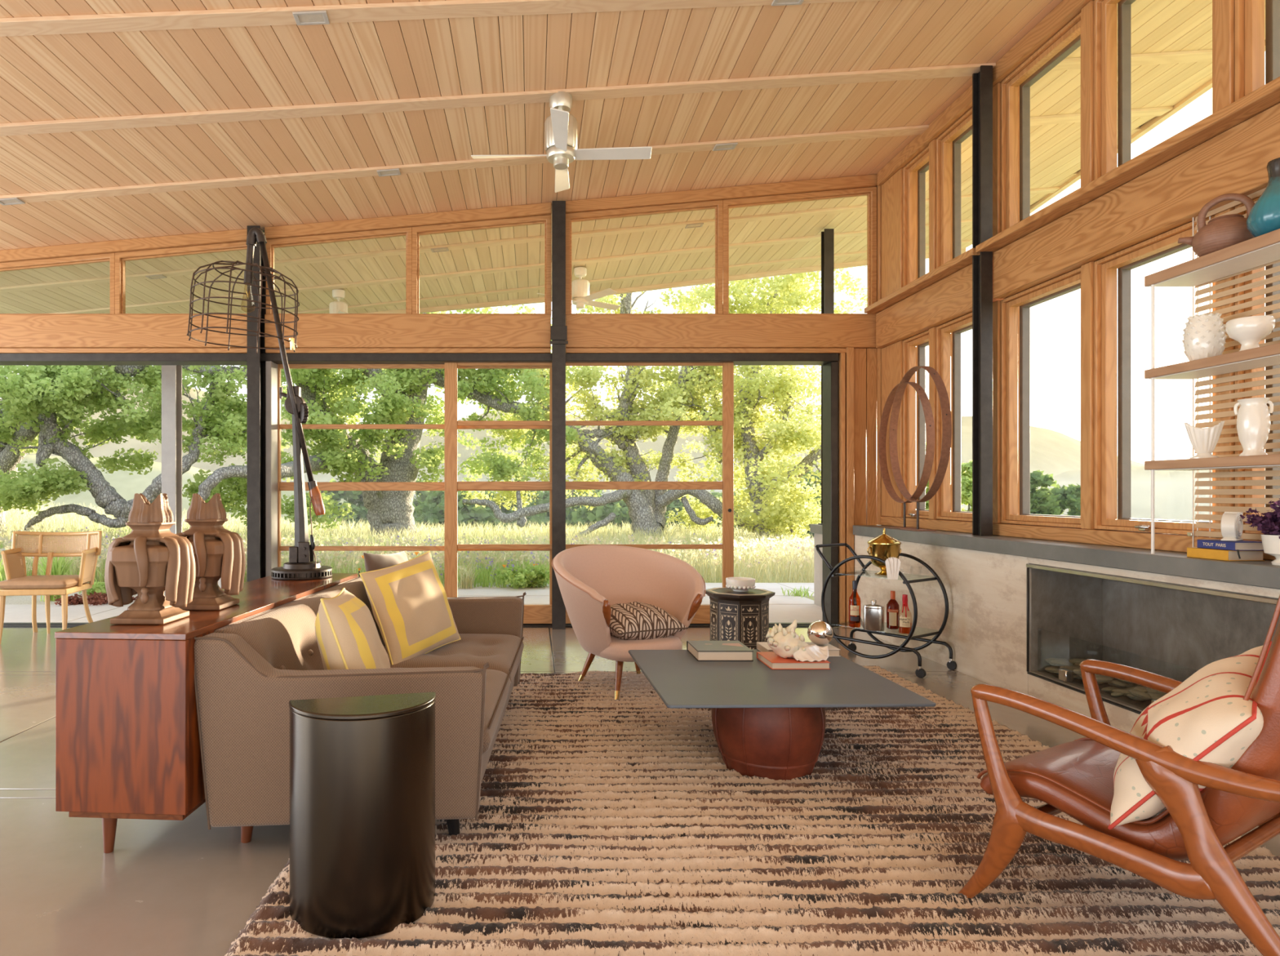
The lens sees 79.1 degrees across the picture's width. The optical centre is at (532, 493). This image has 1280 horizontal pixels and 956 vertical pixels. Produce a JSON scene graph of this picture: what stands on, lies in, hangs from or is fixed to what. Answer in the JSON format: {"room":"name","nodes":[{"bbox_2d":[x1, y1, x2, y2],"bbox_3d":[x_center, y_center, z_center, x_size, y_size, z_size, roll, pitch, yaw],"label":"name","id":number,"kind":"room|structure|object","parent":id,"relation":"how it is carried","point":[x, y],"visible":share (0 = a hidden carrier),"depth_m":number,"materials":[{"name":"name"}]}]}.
{"room":"living room","nodes":[
{"label":"living room","id":0,"kind":"room"},
{"bbox_2d":[0,173,881,629],"bbox_3d":[-1.781,-0.829,6.920,10.086,4.058,0.360,0,0,0],"label":"wall","id":1,"kind":"structure","parent":0,"point":[845,344],"depth_m":6.84,"materials":[{"name":"brown wood"}]},
{"bbox_2d":[0,253,115,314],"bbox_3d":[-4.407,-1.883,6.920,1.318,0.558,0.100,0,0,0],"label":"window","id":2,"kind":"structure","parent":1,"relation":"in","point":[80,260],"depth_m":6.87,"materials":[{"name":"brown wood"}]},
{"bbox_2d":[115,241,247,314],"bbox_3d":[-3.131,-1.936,6.920,1.236,0.665,0.100,0,0,0],"label":"window","id":3,"kind":"structure","parent":1,"relation":"in","point":[121,258],"depth_m":6.87,"materials":[{"name":"brown wood"}]},
{"bbox_2d":[266,226,412,314],"bbox_3d":[-1.737,-1.999,6.920,1.313,0.790,0.100,0,0,0],"label":"window","id":4,"kind":"structure","parent":1,"relation":"in","point":[271,244],"depth_m":6.87,"materials":[{"name":"brown wood"}]},
{"bbox_2d":[277,364,551,604],"bbox_3d":[-1.068,-0.036,7.050,2.646,2.436,0.051,0,0,0],"label":"door","id":5,"kind":"structure","parent":1,"relation":"in","point":[282,486],"depth_m":7.03,"materials":[{"name":"brown wood"}]},
{"bbox_2d":[412,214,551,314],"bbox_3d":[-0.455,-2.053,6.920,1.251,0.899,0.100,0,0,0],"label":"window","id":6,"kind":"structure","parent":1,"relation":"in","point":[417,231],"depth_m":6.87,"materials":[{"name":"brown wood"}]},
{"bbox_2d":[444,362,733,623],"bbox_3d":[0.515,-0.042,6.970,2.627,2.448,0.051,0,0,0],"label":"door","id":7,"kind":"structure","parent":1,"relation":"in","point":[533,614],"depth_m":6.95,"materials":[{"name":"brown wood"}]},
{"bbox_2d":[565,200,723,314],"bbox_3d":[1.003,-2.120,6.920,1.417,1.033,0.100,0,0,0],"label":"window","id":8,"kind":"structure","parent":1,"relation":"in","point":[717,205],"depth_m":6.87,"materials":[{"name":"brown wood"}]},
{"bbox_2d":[723,186,876,314],"bbox_3d":[2.401,-2.180,6.920,1.380,1.153,0.100,0,0,0],"label":"window","id":9,"kind":"structure","parent":1,"relation":"in","point":[870,192],"depth_m":6.87,"materials":[{"name":"brown wood"}]},
{"bbox_2d":[0,0,1265,313],"bbox_3d":[-1.720,-2.543,3.555,14.560,1.582,13.310,0,0,0],"label":"ceiling","id":10,"kind":"structure","parent":0,"point":[120,119],"depth_m":5.32,"materials":[{"name":"wood"}]},
{"bbox_2d":[292,10,329,25],"bbox_3d":[-1.145,-2.463,3.966,0.170,0.024,0.100,0,0,-4],"label":"recessed light","id":11,"kind":"object","parent":10,"relation":"in","point":[315,17],"visible":1,"depth_m":3.96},
{"bbox_2d":[328,288,348,313],"bbox_3d":[-2.270,-2.148,8.970,0.898,0.456,0.898,0,0,25],"label":"ceiling fan","id":12,"kind":"object","parent":10,"relation":"hanging from","point":[335,307],"visible":0.36,"depth_m":8.90,"materials":[{"name":"white paint"}]},
{"bbox_2d":[471,91,652,192],"bbox_3d":[0.187,-2.362,5.000,0.898,0.456,0.898,0,0,-42],"label":"ceiling fan","id":13,"kind":"object","parent":10,"relation":"hanging from","point":[561,126],"visible":1,"depth_m":4.95,"materials":[{"name":"silver metal"}]},
{"bbox_2d":[537,266,621,311],"bbox_3d":[0.560,-2.395,8.930,0.898,0.456,0.898,0,0,10],"label":"ceiling fan","id":14,"kind":"object","parent":10,"relation":"hanging from","point":[580,296],"visible":0.96,"depth_m":8.86,"materials":[{"name":"white paint"}]},
{"bbox_2d":[0,622,1279,955],"bbox_3d":[-3.310,1.254,1.950,12.380,0.132,10.300,0,0,0],"label":"floor","id":15,"kind":"structure","parent":0,"point":[166,887],"depth_m":2.59,"materials":[{"name":"concrete"}]},
{"bbox_2d":[0,530,102,644],"bbox_3d":[-4.034,0.764,6.394,0.722,0.892,0.583,0,0,-6],"label":"dining chair","id":16,"kind":"object","parent":15,"relation":"on","point":[17,583],"visible":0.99,"depth_m":6.49,"materials":[{"name":"brown wood"}]},
{"bbox_2d":[54,573,357,853],"bbox_3d":[-1.271,0.824,3.393,0.454,0.752,1.864,0,0,4],"label":"sideboard","id":17,"kind":"object","parent":15,"relation":"on","point":[127,742],"visible":0.44,"depth_m":2.47,"materials":[{"name":"brown wood"}]},
{"bbox_2d":[104,493,195,624],"bbox_3d":[-1.345,0.223,2.700,0.283,0.448,0.239,0,0,17],"label":"sculpture","id":18,"kind":"object","parent":17,"relation":"on","point":[151,560],"visible":1,"depth_m":2.64,"materials":[{"name":"brown wood"}]},
{"bbox_2d":[104,537,137,606],"bbox_3d":[-1.425,0.274,2.704,0.123,0.248,0.181,0,0,2],"label":"drape","id":19,"kind":"object","parent":18,"relation":"hanging from","point":[121,568],"depth_m":2.62,"materials":[{"name":"brown wood"}]},
{"bbox_2d":[155,535,195,607],"bbox_3d":[-1.265,0.274,2.696,0.123,0.248,0.181,0,0,2],"label":"drape","id":20,"kind":"object","parent":18,"relation":"hanging from","point":[175,561],"depth_m":2.65,"materials":[{"name":"brown wood"}]},
{"bbox_2d":[175,493,245,610],"bbox_3d":[-1.285,0.223,3.020,0.283,0.448,0.239,0,0,17],"label":"sculpture","id":21,"kind":"object","parent":17,"relation":"on","point":[219,553],"visible":0.89,"depth_m":2.96,"materials":[{"name":"brown wood"}]},
{"bbox_2d":[211,531,245,595],"bbox_3d":[-1.205,0.274,3.016,0.123,0.248,0.181,0,0,2],"label":"drape","id":22,"kind":"object","parent":21,"relation":"hanging from","point":[228,552],"depth_m":2.96,"materials":[{"name":"brown wood"}]},
{"bbox_2d":[186,227,332,580],"bbox_3d":[-1.453,-0.488,4.100,0.752,1.868,0.561,0,0,0],"label":"table lamp","id":23,"kind":"object","parent":17,"relation":"on","point":[301,565],"visible":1,"depth_m":4.07,"materials":[{"name":"metal"}]},
{"bbox_2d":[240,269,254,312],"bbox_3d":[-1.523,-1.083,4.100,0.072,0.223,0.072,0,0,0],"label":"bulb","id":24,"kind":"object","parent":23,"relation":"attached to","point":[248,276],"depth_m":4.08,"materials":[{"name":"glass"}]},
{"bbox_2d":[705,587,775,648],"bbox_3d":[1.545,0.964,5.720,0.476,0.472,0.476,0,0,-8],"label":"side table","id":25,"kind":"object","parent":15,"relation":"on","point":[743,617],"visible":0.89,"depth_m":5.55,"materials":[{"name":"brown wood"}]},
{"bbox_2d":[725,577,755,591],"bbox_3d":[1.555,0.680,5.720,0.218,0.093,0.218,0,0,0],"label":"bowl","id":26,"kind":"object","parent":25,"relation":"on","point":[736,584],"visible":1,"depth_m":5.65,"materials":[{"name":"white ceramic"}]},
{"bbox_2d":[224,665,1279,955],"bbox_3d":[0.829,1.177,3.048,3.328,0.034,4.348,0,0,0],"label":"rug","id":27,"kind":"object","parent":15,"relation":"on","point":[605,825],"visible":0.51,"depth_m":2.44,"materials":[{"name":"carpet"}]},
{"bbox_2d":[194,570,526,843],"bbox_3d":[-0.580,0.826,3.455,0.980,0.752,1.950,0,0,3],"label":"sofa","id":28,"kind":"object","parent":27,"relation":"on","point":[247,672],"visible":0.59,"depth_m":2.53,"materials":[{"name":"brown fabric"}]},
{"bbox_2d":[315,587,390,670],"bbox_3d":[-0.674,0.600,2.896,0.263,0.474,0.530,0,0,-6],"label":"pillow","id":29,"kind":"object","parent":28,"relation":"on","point":[348,637],"visible":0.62,"depth_m":2.70,"materials":[{"name":"yellow fabric"}]},
{"bbox_2d":[363,551,408,571],"bbox_3d":[-0.734,0.532,4.092,0.202,0.463,0.481,0,0,18],"label":"pillow","id":30,"kind":"object","parent":28,"relation":"on","point":[373,562],"visible":0.19,"depth_m":3.98,"materials":[{"name":"brown fabric"}]},
{"bbox_2d":[359,551,461,664],"bbox_3d":[-0.584,0.560,3.743,0.252,0.527,0.558,0,0,23],"label":"pillow","id":31,"kind":"object","parent":28,"relation":"on","point":[412,613],"visible":0.93,"depth_m":3.63,"materials":[{"name":"yellow fabric"}]},
{"bbox_2d":[390,667,511,754],"bbox_3d":[-0.480,0.848,3.045,0.720,0.160,0.836,0,0,3],"label":"seat cushion","id":32,"kind":"object","parent":28,"relation":"on","point":[498,683],"depth_m":2.97,"materials":[{"name":"fabric"}]},
{"bbox_2d":[383,633,524,688],"bbox_3d":[-0.430,0.848,3.884,0.720,0.160,0.836,0,0,3],"label":"seat cushion","id":33,"kind":"object","parent":28,"relation":"on","point":[503,652],"depth_m":3.74,"materials":[{"name":"fabric"}]},
{"bbox_2d":[288,692,435,938],"bbox_3d":[-0.465,0.880,2.118,0.414,0.592,0.195,0,0,-13],"label":"side table","id":34,"kind":"object","parent":27,"relation":"on","point":[362,768],"visible":0.99,"depth_m":2.04,"materials":[{"name":"brown metal"}]},
{"bbox_2d":[551,544,706,699],"bbox_3d":[0.559,0.771,4.727,0.944,0.866,0.773,0,0,-23],"label":"armchair","id":35,"kind":"object","parent":27,"relation":"on","point":[591,579],"visible":0.84,"depth_m":4.79,"materials":[{"name":"pink fabric"}]},
{"bbox_2d":[608,601,688,639],"bbox_3d":[0.624,0.771,4.602,0.465,0.214,0.403,0,0,-24],"label":"pillow","id":36,"kind":"object","parent":35,"relation":"on","point":[633,620],"visible":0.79,"depth_m":4.46,"materials":[{"name":"fabric"}]},
{"bbox_2d":[628,648,936,781],"bbox_3d":[1.017,0.994,3.420,1.034,0.388,1.030,0,0,-1],"label":"coffee table","id":37,"kind":"object","parent":27,"relation":"on","point":[768,722],"visible":0.96,"depth_m":3.14,"materials":[{"name":"stone"}]},
{"bbox_2d":[686,640,753,661],"bbox_3d":[0.922,0.775,3.785,0.267,0.048,0.260,0,0,0],"label":"book","id":38,"kind":"object","parent":37,"relation":"on","point":[702,651],"visible":1,"depth_m":3.67,"materials":[{"name":"beige paper"}]},
{"bbox_2d":[756,651,830,669],"bbox_3d":[1.222,0.783,3.598,0.268,0.032,0.235,0,0,0],"label":"book","id":39,"kind":"object","parent":37,"relation":"on","point":[770,659],"visible":0.65,"depth_m":3.48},
{"bbox_2d":[765,619,828,662],"bbox_3d":[1.234,0.679,3.580,0.266,0.178,0.205,0,0,40],"label":"conch shell","id":40,"kind":"object","parent":39,"relation":"on","point":[785,642],"visible":1,"depth_m":3.55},
{"bbox_2d":[756,641,839,656],"bbox_3d":[1.333,0.782,3.850,0.357,0.035,0.190,0,0,0],"label":"book","id":41,"kind":"object","parent":39,"relation":"on","point":[761,646],"visible":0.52,"depth_m":3.82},
{"bbox_2d":[807,619,833,644],"bbox_3d":[1.452,0.701,3.862,0.123,0.126,0.123,0,0,0],"label":"ball","id":42,"kind":"object","parent":41,"relation":"on","point":[820,633],"visible":1,"depth_m":3.82,"materials":[{"name":"silver metal"}]},
{"bbox_2d":[957,595,1279,955],"bbox_3d":[1.727,0.686,2.068,0.700,1.035,0.816,0,0,-31],"label":"lounge chair","id":43,"kind":"object","parent":27,"relation":"on","point":[1074,779],"visible":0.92,"depth_m":1.88,"materials":[{"name":"leather"}]},
{"bbox_2d":[1107,640,1271,830],"bbox_3d":[1.669,0.608,1.935,0.535,0.463,0.302,0,0,-42],"label":"pillow","id":44,"kind":"object","parent":43,"relation":"on","point":[1206,717],"visible":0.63,"depth_m":1.84,"materials":[{"name":"fabric"}]},
{"bbox_2d":[815,542,956,678],"bbox_3d":[2.475,0.788,5.420,0.434,0.824,0.830,0,0,-35],"label":"bar cart","id":45,"kind":"object","parent":15,"relation":"on","point":[951,664],"visible":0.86,"depth_m":5.32,"materials":[{"name":"black paint"}]},
{"bbox_2d":[848,580,861,627],"bbox_3d":[2.277,0.778,5.409,0.080,0.325,0.082,0,0,23],"label":"bottle","id":46,"kind":"object","parent":45,"relation":"on","point":[855,603],"visible":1,"depth_m":5.38,"materials":[{"name":"brown glass"}]},
{"bbox_2d":[862,599,884,631],"bbox_3d":[2.351,0.836,5.272,0.134,0.209,0.053,0,0,24],"label":"flask","id":47,"kind":"object","parent":45,"relation":"on","point":[873,614],"visible":1,"depth_m":5.25,"materials":[{"name":"silver metal"}]},
{"bbox_2d":[834,569,933,579],"bbox_3d":[2.479,0.575,5.414,0.376,0.007,0.532,0,0,-35],"label":"glass shelf","id":48,"kind":"object","parent":45,"relation":"attached to","point":[860,572],"depth_m":5.42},
{"bbox_2d":[866,528,901,575],"bbox_3d":[2.478,0.406,5.391,0.218,0.330,0.218,0,0,27],"label":"ice bucket","id":49,"kind":"object","parent":45,"relation":"on","point":[883,546],"visible":0.9,"depth_m":5.33,"materials":[{"name":"gold metal"}]},
{"bbox_2d":[886,591,899,629],"bbox_3d":[2.514,0.809,5.339,0.084,0.262,0.086,0,0,25],"label":"bottle","id":50,"kind":"object","parent":45,"relation":"on","point":[892,606],"visible":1,"depth_m":5.31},
{"bbox_2d":[853,0,1279,733],"bbox_3d":[3.092,-0.827,2.930,0.495,4.093,7.860,0,0,0],"label":"wall","id":51,"kind":"structure","parent":0,"point":[980,562],"depth_m":4.68,"materials":[{"name":"brown wood"}]},
{"bbox_2d":[878,382,934,528],"bbox_3d":[3.000,-0.307,6.170,0.140,1.175,0.943,0,0,0],"label":"sculpture","id":52,"kind":"object","parent":51,"relation":"on","point":[929,420],"visible":0.94,"depth_m":6.00,"materials":[{"name":"wood"}]},
{"bbox_2d":[902,329,928,518],"bbox_3d":[3.175,-0.545,6.215,0.199,1.482,0.446,0,0,0],"label":"window","id":53,"kind":"structure","parent":51,"relation":"in","point":[922,340],"depth_m":6.38,"materials":[{"name":"brown wood"}]},
{"bbox_2d":[902,146,928,286],"bbox_3d":[3.195,-2.193,6.215,0.160,1.086,0.446,0,0,0],"label":"window","id":54,"kind":"structure","parent":51,"relation":"in","point":[920,164],"depth_m":6.38,"materials":[{"name":"brown wood"}]},
{"bbox_2d":[888,365,951,531],"bbox_3d":[2.935,-0.343,5.830,0.150,1.245,1.000,0,0,0],"label":"sculpture","id":55,"kind":"object","parent":51,"relation":"on","point":[942,392],"visible":1,"depth_m":5.70,"materials":[{"name":"wood"}]},
{"bbox_2d":[936,312,972,520],"bbox_3d":[3.195,-0.545,5.560,0.160,1.482,0.696,0,0,0],"label":"window","id":56,"kind":"structure","parent":51,"relation":"in","point":[960,325],"depth_m":5.85,"materials":[{"name":"brown wood"}]},
{"bbox_2d":[936,107,972,267],"bbox_3d":[3.195,-2.193,5.560,0.160,1.086,0.696,0,0,0],"label":"window","id":57,"kind":"structure","parent":51,"relation":"in","point":[959,131],"depth_m":5.85,"materials":[{"name":"brown wood"}]},
{"bbox_2d":[1000,267,1080,528],"bbox_3d":[3.195,-0.545,4.715,0.160,1.482,0.766,0,0,0],"label":"window","id":58,"kind":"structure","parent":51,"relation":"in","point":[1070,282],"depth_m":5.04,"materials":[{"name":"brown wood"}]},
{"bbox_2d":[1000,13,1080,231],"bbox_3d":[3.195,-2.193,4.715,0.160,1.086,0.766,0,0,0],"label":"window","id":59,"kind":"structure","parent":51,"relation":"in","point":[1067,40],"depth_m":5.04,"materials":[{"name":"brown wood"}]},
{"bbox_2d":[853,524,1279,589],"bbox_3d":[3.072,0.323,2.900,0.455,0.085,7.800,0,0,0],"label":"countertop","id":60,"kind":"structure","parent":51,"relation":"on","point":[1253,573],"depth_m":3.84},
{"bbox_2d":[1026,563,1279,714],"bbox_3d":[3.102,0.727,3.029,0.467,0.639,2.858,0,0,0],"label":"fireplace","id":61,"kind":"object","parent":51,"relation":"on","point":[1173,631],"visible":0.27,"depth_m":4.11,"materials":[{"name":"silver metal"}]},
{"bbox_2d":[1093,213,1215,535],"bbox_3d":[3.175,-0.545,3.865,0.199,1.482,0.766,0,0,0],"label":"window","id":62,"kind":"structure","parent":51,"relation":"in","point":[1166,244],"depth_m":4.19,"materials":[{"name":"brown wood"}]},
{"bbox_2d":[1093,0,1215,179],"bbox_3d":[3.195,-2.193,3.865,0.160,1.086,0.766,0,0,0],"label":"window","id":63,"kind":"structure","parent":51,"relation":"in","point":[1104,11],"depth_m":4.19,"materials":[{"name":"brown wood"}]},
{"bbox_2d":[1144,228,1279,554],"bbox_3d":[2.975,-0.368,2.667,0.220,1.297,1.835,0,0,0],"label":"shelf unit","id":64,"kind":"object","parent":51,"relation":"on","point":[1264,249],"visible":1,"depth_m":3.28,"materials":[{"name":"brown wood"}]},
{"bbox_2d":[1184,420,1224,458],"bbox_3d":[2.965,-0.235,3.379,0.135,0.165,0.083,0,0,40],"label":"vase","id":65,"kind":"object","parent":64,"relation":"on","point":[1203,441],"visible":0.99,"depth_m":3.36,"materials":[{"name":"white ceramic"}]},
{"bbox_2d":[1182,312,1227,360],"bbox_3d":[2.965,-0.683,3.379,0.151,0.210,0.151,0,0,0],"label":"pineapple vase","id":66,"kind":"object","parent":64,"relation":"on","point":[1204,335],"visible":0.88,"depth_m":3.33,"materials":[{"name":"white ceramic"}]},
{"bbox_2d":[1177,193,1254,257],"bbox_3d":[2.964,-1.150,3.280,0.224,0.264,0.234,0,0,0],"label":"teapot","id":67,"kind":"object","parent":64,"relation":"on","point":[1222,232],"visible":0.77,"depth_m":3.23,"materials":[{"name":"ceramic"}]},
{"bbox_2d":[1225,315,1275,351],"bbox_3d":[2.965,-0.649,3.163,0.150,0.142,0.150,0,0,0],"label":"pedestal bowl","id":68,"kind":"object","parent":64,"relation":"on","point":[1248,331],"visible":0.77,"depth_m":3.13,"materials":[{"name":"white ceramic"}]},
{"bbox_2d":[1233,397,1273,456],"bbox_3d":[2.965,-0.271,3.148,0.103,0.237,0.103,0,0,7],"label":"urn","id":69,"kind":"object","parent":64,"relation":"on","point":[1253,417],"visible":0.92,"depth_m":3.12,"materials":[{"name":"white ceramic"}]},
{"bbox_2d":[1246,157,1279,237],"bbox_3d":[2.965,-1.169,3.024,0.211,0.302,0.211,0,0,0],"label":"vase","id":70,"kind":"object","parent":64,"relation":"on","point":[1264,217],"visible":0.81,"depth_m":3.01,"materials":[{"name":"teal ceramic"}]},
{"bbox_2d":[1186,546,1265,560],"bbox_3d":[2.962,0.258,3.275,0.155,0.044,0.200,0,0,0],"label":"book","id":71,"kind":"object","parent":51,"relation":"on","point":[1192,552],"visible":0.81,"depth_m":3.20,"materials":[{"name":"yellow paper"}]},
{"bbox_2d":[1197,539,1263,559],"bbox_3d":[2.965,0.234,3.239,0.141,0.069,0.193,0,0,0],"label":"book","id":72,"kind":"object","parent":71,"relation":"on","point":[1241,545],"visible":0.98,"depth_m":3.18,"materials":[{"name":"blue paper"}]},
{"bbox_2d":[1220,511,1243,541],"bbox_3d":[2.966,0.138,3.245,0.114,0.122,0.053,0,0,-35],"label":"vase","id":73,"kind":"object","parent":72,"relation":"on","point":[1232,523],"visible":0.98,"depth_m":3.22,"materials":[{"name":"white ceramic"}]},
{"bbox_2d":[1235,0,1279,101],"bbox_3d":[3.195,-2.193,3.015,0.160,1.086,0.766,0,0,0],"label":"window","id":74,"kind":"structure","parent":51,"relation":"in","point":[1249,14],"depth_m":3.35,"materials":[{"name":"brown wood"}]},
{"bbox_2d":[1235,195,1279,533],"bbox_3d":[3.195,-0.545,3.015,0.160,1.482,0.766,0,0,0],"label":"window","id":75,"kind":"structure","parent":51,"relation":"in","point":[1270,266],"depth_m":3.34,"materials":[{"name":"brown wood"}]},
{"bbox_2d":[1186,187,1279,546],"bbox_3d":[3.092,-0.583,2.750,0.035,1.675,1.700,0,0,0],"label":"blind","id":76,"kind":"object","parent":75,"relation":"attached to","point":[1210,415],"visible":0.56,"depth_m":3.38,"materials":[{"name":"brown wood"}]},
{"bbox_2d":[1240,497,1279,565],"bbox_3d":[2.965,0.148,3.021,0.271,0.264,0.270,0,0,21],"label":"potted plant","id":77,"kind":"object","parent":51,"relation":"on","point":[1269,522],"visible":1,"depth_m":3.00,"materials":[{"name":"purple plant"}]},
{"label":"outside","id":78,"kind":"structure","parent":0,"visible":0},
{"bbox_2d":[0,382,1172,521],"bbox_3d":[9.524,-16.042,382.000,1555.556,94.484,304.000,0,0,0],"label":"hill","id":79,"kind":"structure","parent":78,"point":[1051,451],"depth_m":353.24,"materials":[{"name":"plant"}]},
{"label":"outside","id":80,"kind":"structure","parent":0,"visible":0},
{"bbox_2d":[11,454,516,525],"bbox_3d":[-112.925,9.451,108.000,267.574,39.346,96.000,0,0,0],"label":"hill","id":81,"kind":"structure","parent":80,"point":[126,485],"depth_m":109.24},
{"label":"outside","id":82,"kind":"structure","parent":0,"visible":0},
{"bbox_2d":[0,514,813,599],"bbox_3d":[20.000,8.390,90.000,280.000,17.720,220.000,0,0,0],"label":"meadow","id":83,"kind":"structure","parent":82,"point":[773,579],"depth_m":10.93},
{"bbox_2d":[0,364,288,537],"bbox_3d":[-7.584,-1.280,13.917,7.238,5.203,4.130,0,0,-17],"label":"oak tree","id":84,"kind":"object","parent":83,"relation":"on","point":[37,401],"visible":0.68,"depth_m":13.52,"materials":[{"name":"green plant"}]},
{"bbox_2d":[0,521,549,587],"bbox_3d":[-4.323,0.912,13.369,9.872,0.636,7.777,0,0,0],"label":"grass","id":85,"kind":"structure","parent":83,"relation":"on","point":[484,580],"depth_m":10.32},
{"bbox_2d":[305,477,369,533],"bbox_3d":[-13.922,4.402,57.965,7.287,11.247,6.793,0,0,23],"label":"tree","id":86,"kind":"object","parent":83,"relation":"on","point":[353,497],"visible":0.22,"depth_m":56.20,"materials":[{"name":"green plant"}]},
{"bbox_2d":[197,304,591,537],"bbox_3d":[-3.448,-2.401,17.692,8.327,8.316,9.800,0,0,40],"label":"oak tree","id":87,"kind":"object","parent":83,"relation":"on","point":[404,399],"visible":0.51,"depth_m":17.08,"materials":[{"name":"green plant"}]},
{"bbox_2d":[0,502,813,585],"bbox_3d":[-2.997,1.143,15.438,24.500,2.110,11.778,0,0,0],"label":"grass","id":88,"kind":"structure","parent":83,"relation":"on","point":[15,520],"depth_m":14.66,"materials":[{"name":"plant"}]},
{"bbox_2d":[412,490,497,533],"bbox_3d":[-5.199,4.157,50.080,6.154,9.221,5.381,0,0,0],"label":"tree","id":89,"kind":"object","parent":83,"relation":"on","point":[431,510],"visible":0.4,"depth_m":48.84,"materials":[{"name":"green plant"}]},
{"bbox_2d":[472,480,549,533],"bbox_3d":[-2.054,4.763,56.095,7.598,11.606,6.603,0,0,0],"label":"tree","id":90,"kind":"object","parent":83,"relation":"on","point":[540,517],"visible":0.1,"depth_m":54.88,"materials":[{"name":"green plant"}]},
{"bbox_2d":[540,489,606,531],"bbox_3d":[2.986,5.387,60.197,7.680,12.570,7.049,0,0,-13],"label":"tree","id":91,"kind":"object","parent":83,"relation":"on","point":[545,499],"visible":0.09,"depth_m":58.20,"materials":[{"name":"green plant"}]},
{"bbox_2d":[570,499,667,533],"bbox_3d":[5.760,4.864,51.956,5.606,9.742,6.132,0,0,-42],"label":"tree","id":92,"kind":"object","parent":83,"relation":"on","point":[620,508],"visible":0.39,"depth_m":50.33,"materials":[{"name":"green plant"}]},
{"bbox_2d":[462,271,865,541],"bbox_3d":[3.509,-2.293,18.916,9.937,7.825,7.940,0,0,26],"label":"oak tree","id":93,"kind":"object","parent":83,"relation":"on","point":[646,508],"visible":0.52,"depth_m":18.09,"materials":[{"name":"green plant"}]},
{"bbox_2d":[664,489,722,535],"bbox_3d":[12.124,5.877,59.883,8.925,13.272,6.648,0,0,0],"label":"tree","id":94,"kind":"object","parent":83,"relation":"on","point":[677,504],"visible":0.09,"depth_m":58.72,"materials":[{"name":"green plant"}]},
{"bbox_2d":[659,266,866,542],"bbox_3d":[5.735,-2.043,18.257,5.410,7.035,7.339,0,0,9],"label":"oak tree","id":95,"kind":"object","parent":83,"relation":"on","point":[771,507],"visible":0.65,"depth_m":16.77,"materials":[{"name":"green plant"}]},
{"bbox_2d":[925,459,972,511],"bbox_3d":[7.912,0.816,13.971,1.263,2.894,1.165,0,0,38],"label":"tree","id":96,"kind":"object","parent":83,"relation":"on","point":[966,477],"visible":0.14,"depth_m":13.70,"materials":[{"name":"plant"}]},
{"bbox_2d":[1030,470,1061,515],"bbox_3d":[21.995,2.892,34.049,2.798,7.890,2.507,0,0,0],"label":"tree","id":97,"kind":"object","parent":83,"relation":"on","point":[1040,499],"visible":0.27,"depth_m":33.36,"materials":[{"name":"green plant"}]},
{"bbox_2d":[1034,484,1080,515],"bbox_3d":[25.149,3.598,36.004,3.120,8.192,2.913,0,0,-32],"label":"tree","id":98,"kind":"object","parent":83,"relation":"on","point":[1068,497],"visible":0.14,"depth_m":35.41,"materials":[{"name":"green plant"}]},
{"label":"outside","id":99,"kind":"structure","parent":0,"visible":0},
{"bbox_2d":[791,462,1265,544],"bbox_3d":[220.200,10.370,195.000,365.646,41.660,160.000,0,0,0],"label":"hill","id":100,"kind":"structure","parent":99,"point":[1173,490],"depth_m":194.89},
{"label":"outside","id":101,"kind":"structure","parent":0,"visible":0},
{"bbox_2d":[4,582,544,604],"bbox_3d":[-4.200,1.238,9.480,9.600,0.044,2.240,0,0,0],"label":"gravel bed","id":102,"kind":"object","parent":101,"point":[9,599],"depth_m":9.06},
{"bbox_2d":[26,546,79,601],"bbox_3d":[-5.480,0.892,8.759,0.647,0.649,0.616,0,0,0],"label":"ornamental grass","id":103,"kind":"object","parent":102,"relation":"on","point":[56,569],"depth_m":8.70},
{"bbox_2d":[53,591,137,605],"bbox_3d":[-4.874,1.184,8.604,0.855,0.141,0.784,0,0,0],"label":"shrub","id":104,"kind":"object","parent":102,"relation":"on","point":[96,598],"visible":0.63,"depth_m":8.45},
{"bbox_2d":[497,560,549,588],"bbox_3d":[-0.110,1.048,9.979,0.742,0.357,0.696,0,0,-31],"label":"shrub","id":105,"kind":"object","parent":102,"relation":"on","point":[522,580],"visible":0.97,"depth_m":9.84,"materials":[{"name":"green plant"}]},
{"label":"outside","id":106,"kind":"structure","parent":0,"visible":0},
{"bbox_2d":[4,582,846,627],"bbox_3d":[-3.197,1.306,8.757,18.394,0.188,3.314,0,0,0],"label":"patio","id":107,"kind":"structure","parent":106,"point":[785,608],"depth_m":8.24,"materials":[{"name":"concrete"}]},
{"bbox_2d":[161,364,182,596],"bbox_3d":[-3.979,-0.296,8.450,0.232,3.020,0.232,0,0,0],"label":"post","id":108,"kind":"object","parent":107,"relation":"on","point":[171,375],"visible":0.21,"depth_m":8.37,"materials":[{"name":"paint"}]},
{"bbox_2d":[809,524,822,606],"bbox_3d":[3.270,0.777,7.780,0.420,0.885,1.320,0,0,0],"label":"wall","id":109,"kind":"structure","parent":107,"relation":"on","point":[816,529],"depth_m":8.29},
{"bbox_2d":[817,228,834,524],"bbox_3d":[3.180,-1.251,8.250,0.150,3.171,0.150,0,0,0],"label":"post","id":110,"kind":"object","parent":109,"relation":"on","point":[828,236],"visible":0.38,"depth_m":8.20,"materials":[{"name":"metal"}]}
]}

